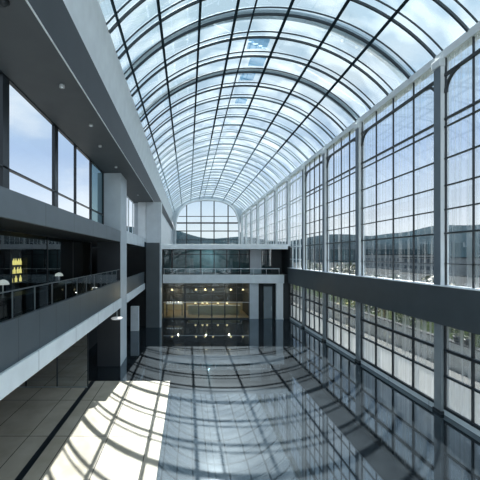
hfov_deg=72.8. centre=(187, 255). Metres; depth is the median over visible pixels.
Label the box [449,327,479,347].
shrub
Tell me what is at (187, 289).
framed picture
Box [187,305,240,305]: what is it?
countertop
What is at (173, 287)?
window
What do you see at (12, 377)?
slab edge
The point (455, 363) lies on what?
wall
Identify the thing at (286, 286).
wall
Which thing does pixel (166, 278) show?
slab edge
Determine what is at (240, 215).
column
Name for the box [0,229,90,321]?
glass wall
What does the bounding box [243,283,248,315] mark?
wall
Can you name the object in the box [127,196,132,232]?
window
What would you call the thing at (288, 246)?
floor
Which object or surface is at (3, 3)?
ceiling sensor
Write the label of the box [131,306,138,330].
tall cabinet
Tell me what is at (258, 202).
window
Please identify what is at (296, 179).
window
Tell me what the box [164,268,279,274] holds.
glass railing
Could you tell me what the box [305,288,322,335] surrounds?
window
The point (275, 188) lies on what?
column
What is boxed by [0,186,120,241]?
gallery edge
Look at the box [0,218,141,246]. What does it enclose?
floor
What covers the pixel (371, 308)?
tree
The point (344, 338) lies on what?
window
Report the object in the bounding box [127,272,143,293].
parapet
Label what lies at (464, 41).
trim
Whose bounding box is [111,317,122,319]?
ceiling lamp
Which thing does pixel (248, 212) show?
window
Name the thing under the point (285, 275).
floor
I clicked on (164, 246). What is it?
terrace edge
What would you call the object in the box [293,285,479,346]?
lawn
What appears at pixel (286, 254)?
wall
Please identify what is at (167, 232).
wall
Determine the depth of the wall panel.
31.35 m
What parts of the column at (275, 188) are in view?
panel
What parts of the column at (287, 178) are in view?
panel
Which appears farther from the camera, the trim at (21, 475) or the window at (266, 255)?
the window at (266, 255)
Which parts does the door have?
frame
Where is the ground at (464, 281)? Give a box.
[293,262,479,287]
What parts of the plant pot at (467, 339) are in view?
pot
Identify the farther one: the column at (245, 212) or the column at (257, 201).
the column at (245, 212)
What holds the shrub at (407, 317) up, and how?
on the lawn at (345, 301)
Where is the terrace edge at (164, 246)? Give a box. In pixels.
[162,244,287,248]
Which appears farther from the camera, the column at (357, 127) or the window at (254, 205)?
the window at (254, 205)
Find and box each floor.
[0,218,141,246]
[0,310,479,479]
[162,246,288,249]
[162,273,287,282]
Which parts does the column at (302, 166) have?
panel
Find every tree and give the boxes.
[301,260,321,295]
[329,262,346,302]
[342,262,365,301]
[367,273,404,317]
[421,275,467,332]
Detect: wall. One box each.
[89,326,96,349]
[92,203,145,325]
[162,214,172,243]
[162,250,162,312]
[172,197,242,243]
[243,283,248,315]
[250,250,281,273]
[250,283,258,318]
[259,283,275,318]
[282,246,291,315]
[283,283,289,318]
[293,289,479,381]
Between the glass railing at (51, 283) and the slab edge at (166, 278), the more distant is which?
the slab edge at (166, 278)
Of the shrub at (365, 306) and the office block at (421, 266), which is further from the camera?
the office block at (421, 266)
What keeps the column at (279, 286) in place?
on the floor at (248, 399)
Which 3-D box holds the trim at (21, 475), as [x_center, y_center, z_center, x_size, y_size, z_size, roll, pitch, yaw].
[-5.300,6.986,7.475,0.240,0.004,20.850,0,0,0]
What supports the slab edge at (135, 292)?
attached to the floor
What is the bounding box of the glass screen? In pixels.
[17,333,88,387]
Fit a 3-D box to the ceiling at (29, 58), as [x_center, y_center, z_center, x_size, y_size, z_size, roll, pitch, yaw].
[-4.430,-5.445,14.650,2.140,0.310,35.300,0,0,0]
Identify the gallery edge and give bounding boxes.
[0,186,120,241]
[127,231,143,246]
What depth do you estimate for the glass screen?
17.00 m
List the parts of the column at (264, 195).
panel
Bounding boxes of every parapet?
[0,280,120,372]
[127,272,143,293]
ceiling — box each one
[0,0,152,203]
[98,0,478,211]
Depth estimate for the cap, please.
16.19 m
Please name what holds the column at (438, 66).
on the floor at (248, 399)
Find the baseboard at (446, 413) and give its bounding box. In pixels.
[290,317,479,436]
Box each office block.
[364,254,433,269]
[398,257,479,275]
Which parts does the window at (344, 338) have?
frosted glass, glass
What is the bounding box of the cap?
[292,268,479,290]
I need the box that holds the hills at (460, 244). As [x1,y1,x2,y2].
[374,225,479,256]
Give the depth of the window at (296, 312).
33.62 m
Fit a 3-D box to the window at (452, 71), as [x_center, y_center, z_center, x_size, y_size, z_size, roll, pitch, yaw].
[11.375,-3.730,11.375,0.110,10.040,5.620,0,0,0]
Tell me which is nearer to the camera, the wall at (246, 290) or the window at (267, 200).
the wall at (246, 290)
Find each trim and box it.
[15,381,94,479]
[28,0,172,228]
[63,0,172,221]
[241,21,479,214]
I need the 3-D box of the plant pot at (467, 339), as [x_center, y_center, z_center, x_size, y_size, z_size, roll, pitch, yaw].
[17.018,5.050,19.416,0.582,0.739,0.588,0,0,-36]
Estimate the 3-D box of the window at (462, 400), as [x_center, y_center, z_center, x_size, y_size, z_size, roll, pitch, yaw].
[11.365,4.890,11.375,0.130,3.780,5.640,0,0,0]
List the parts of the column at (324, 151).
panel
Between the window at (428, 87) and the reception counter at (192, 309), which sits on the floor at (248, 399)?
the reception counter at (192, 309)
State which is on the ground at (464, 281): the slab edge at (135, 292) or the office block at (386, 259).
the office block at (386, 259)
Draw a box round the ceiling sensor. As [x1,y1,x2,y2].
[0,0,9,7]
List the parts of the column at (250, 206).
panel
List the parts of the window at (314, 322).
frosted glass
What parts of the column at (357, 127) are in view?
panel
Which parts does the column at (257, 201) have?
panel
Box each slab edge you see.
[0,298,121,399]
[127,283,144,301]
[163,275,283,282]
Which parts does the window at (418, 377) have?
frosted glass, glass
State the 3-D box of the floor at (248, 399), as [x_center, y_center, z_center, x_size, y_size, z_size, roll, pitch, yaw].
[0.850,7.143,20.500,22.100,0.315,47.000,0,0,0]
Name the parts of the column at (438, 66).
panel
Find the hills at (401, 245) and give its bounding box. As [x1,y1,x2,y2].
[127,226,433,261]
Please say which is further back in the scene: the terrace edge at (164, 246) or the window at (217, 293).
the window at (217, 293)
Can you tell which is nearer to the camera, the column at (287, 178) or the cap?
the cap
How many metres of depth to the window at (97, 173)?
19.09 m
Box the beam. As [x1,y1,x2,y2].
[288,268,479,334]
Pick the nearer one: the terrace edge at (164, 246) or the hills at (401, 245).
the terrace edge at (164, 246)
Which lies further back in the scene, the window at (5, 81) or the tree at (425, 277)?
the tree at (425, 277)
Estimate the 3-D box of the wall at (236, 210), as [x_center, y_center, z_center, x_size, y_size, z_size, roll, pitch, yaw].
[3.700,-6.875,67.650,16.000,11.550,0.700,0,0,0]
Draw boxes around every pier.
[97,173,126,365]
[146,202,161,327]
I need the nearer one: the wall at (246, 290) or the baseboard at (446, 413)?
the baseboard at (446, 413)
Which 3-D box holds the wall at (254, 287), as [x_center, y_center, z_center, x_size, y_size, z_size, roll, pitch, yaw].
[7.350,5.010,35.750,1.000,3.980,0.300,0,0,0]
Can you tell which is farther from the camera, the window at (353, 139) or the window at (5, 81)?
the window at (353, 139)
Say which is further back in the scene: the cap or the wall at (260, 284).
the wall at (260, 284)
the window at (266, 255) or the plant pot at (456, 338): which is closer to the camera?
the plant pot at (456, 338)
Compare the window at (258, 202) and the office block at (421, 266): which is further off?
the office block at (421, 266)
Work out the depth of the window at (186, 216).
67.78 m
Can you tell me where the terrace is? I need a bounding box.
[293,301,479,389]
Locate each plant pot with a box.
[452,331,460,341]
[463,334,469,345]
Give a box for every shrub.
[350,302,371,312]
[395,313,423,327]
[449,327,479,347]
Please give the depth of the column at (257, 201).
51.80 m
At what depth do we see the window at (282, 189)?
38.63 m
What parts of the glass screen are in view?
rail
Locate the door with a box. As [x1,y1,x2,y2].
[263,283,272,318]
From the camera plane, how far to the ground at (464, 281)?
120.12 m
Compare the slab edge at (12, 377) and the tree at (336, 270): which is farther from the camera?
the tree at (336, 270)
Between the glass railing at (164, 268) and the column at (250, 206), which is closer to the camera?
the glass railing at (164, 268)
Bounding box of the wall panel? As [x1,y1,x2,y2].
[138,202,145,241]
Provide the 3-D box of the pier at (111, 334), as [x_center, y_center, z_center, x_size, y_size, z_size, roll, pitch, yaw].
[-5.010,0.860,21.297,1.480,12.280,2.005,0,0,0]
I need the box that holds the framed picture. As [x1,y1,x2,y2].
[182,288,189,292]
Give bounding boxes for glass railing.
[0,269,119,318]
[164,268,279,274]
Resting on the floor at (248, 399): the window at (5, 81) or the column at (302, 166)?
the column at (302, 166)
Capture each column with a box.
[240,215,242,243]
[244,211,246,243]
[250,206,252,243]
[256,201,257,243]
[264,195,267,243]
[274,187,277,243]
[275,283,283,319]
[286,177,290,245]
[301,164,306,327]
[321,147,328,341]
[354,120,363,362]
[431,55,448,414]
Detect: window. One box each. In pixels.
[0,70,91,219]
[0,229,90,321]
[92,161,103,223]
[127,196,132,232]
[163,283,249,318]
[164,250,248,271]
[164,283,263,309]
[176,201,237,243]
[246,209,249,243]
[251,205,255,243]
[258,202,263,243]
[261,250,271,273]
[266,190,273,243]
[276,181,285,243]
[289,170,301,268]
[290,284,301,323]
[305,155,321,270]
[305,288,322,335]
[326,132,354,273]
[326,294,355,355]
[361,81,433,281]
[361,303,433,402]
[444,36,479,287]
[444,326,479,429]
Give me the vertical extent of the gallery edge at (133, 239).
0.850 m
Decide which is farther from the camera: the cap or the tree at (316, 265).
the tree at (316, 265)
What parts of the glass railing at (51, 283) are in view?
post, handrail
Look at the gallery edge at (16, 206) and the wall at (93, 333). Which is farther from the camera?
the wall at (93, 333)
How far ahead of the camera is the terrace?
23.39 m
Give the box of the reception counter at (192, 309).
[187,305,240,313]
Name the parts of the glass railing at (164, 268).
handrail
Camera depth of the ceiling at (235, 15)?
19.83 m
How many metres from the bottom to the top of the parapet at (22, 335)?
1.110 m
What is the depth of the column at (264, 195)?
46.40 m
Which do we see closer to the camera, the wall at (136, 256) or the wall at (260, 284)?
the wall at (136, 256)
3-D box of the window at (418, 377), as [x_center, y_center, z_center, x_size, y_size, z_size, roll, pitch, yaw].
[11.365,4.890,17.750,0.130,3.780,6.490,0,0,0]
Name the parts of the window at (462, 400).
glass, frosted glass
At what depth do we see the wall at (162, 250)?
38.90 m
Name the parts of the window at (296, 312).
frosted glass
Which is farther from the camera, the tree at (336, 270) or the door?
the tree at (336, 270)
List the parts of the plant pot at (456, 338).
pot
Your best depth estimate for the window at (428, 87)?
17.73 m
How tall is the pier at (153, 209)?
12.280 m
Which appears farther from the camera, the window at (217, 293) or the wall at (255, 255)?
the window at (217, 293)
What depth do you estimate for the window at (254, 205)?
55.50 m
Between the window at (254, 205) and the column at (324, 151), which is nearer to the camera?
the column at (324, 151)

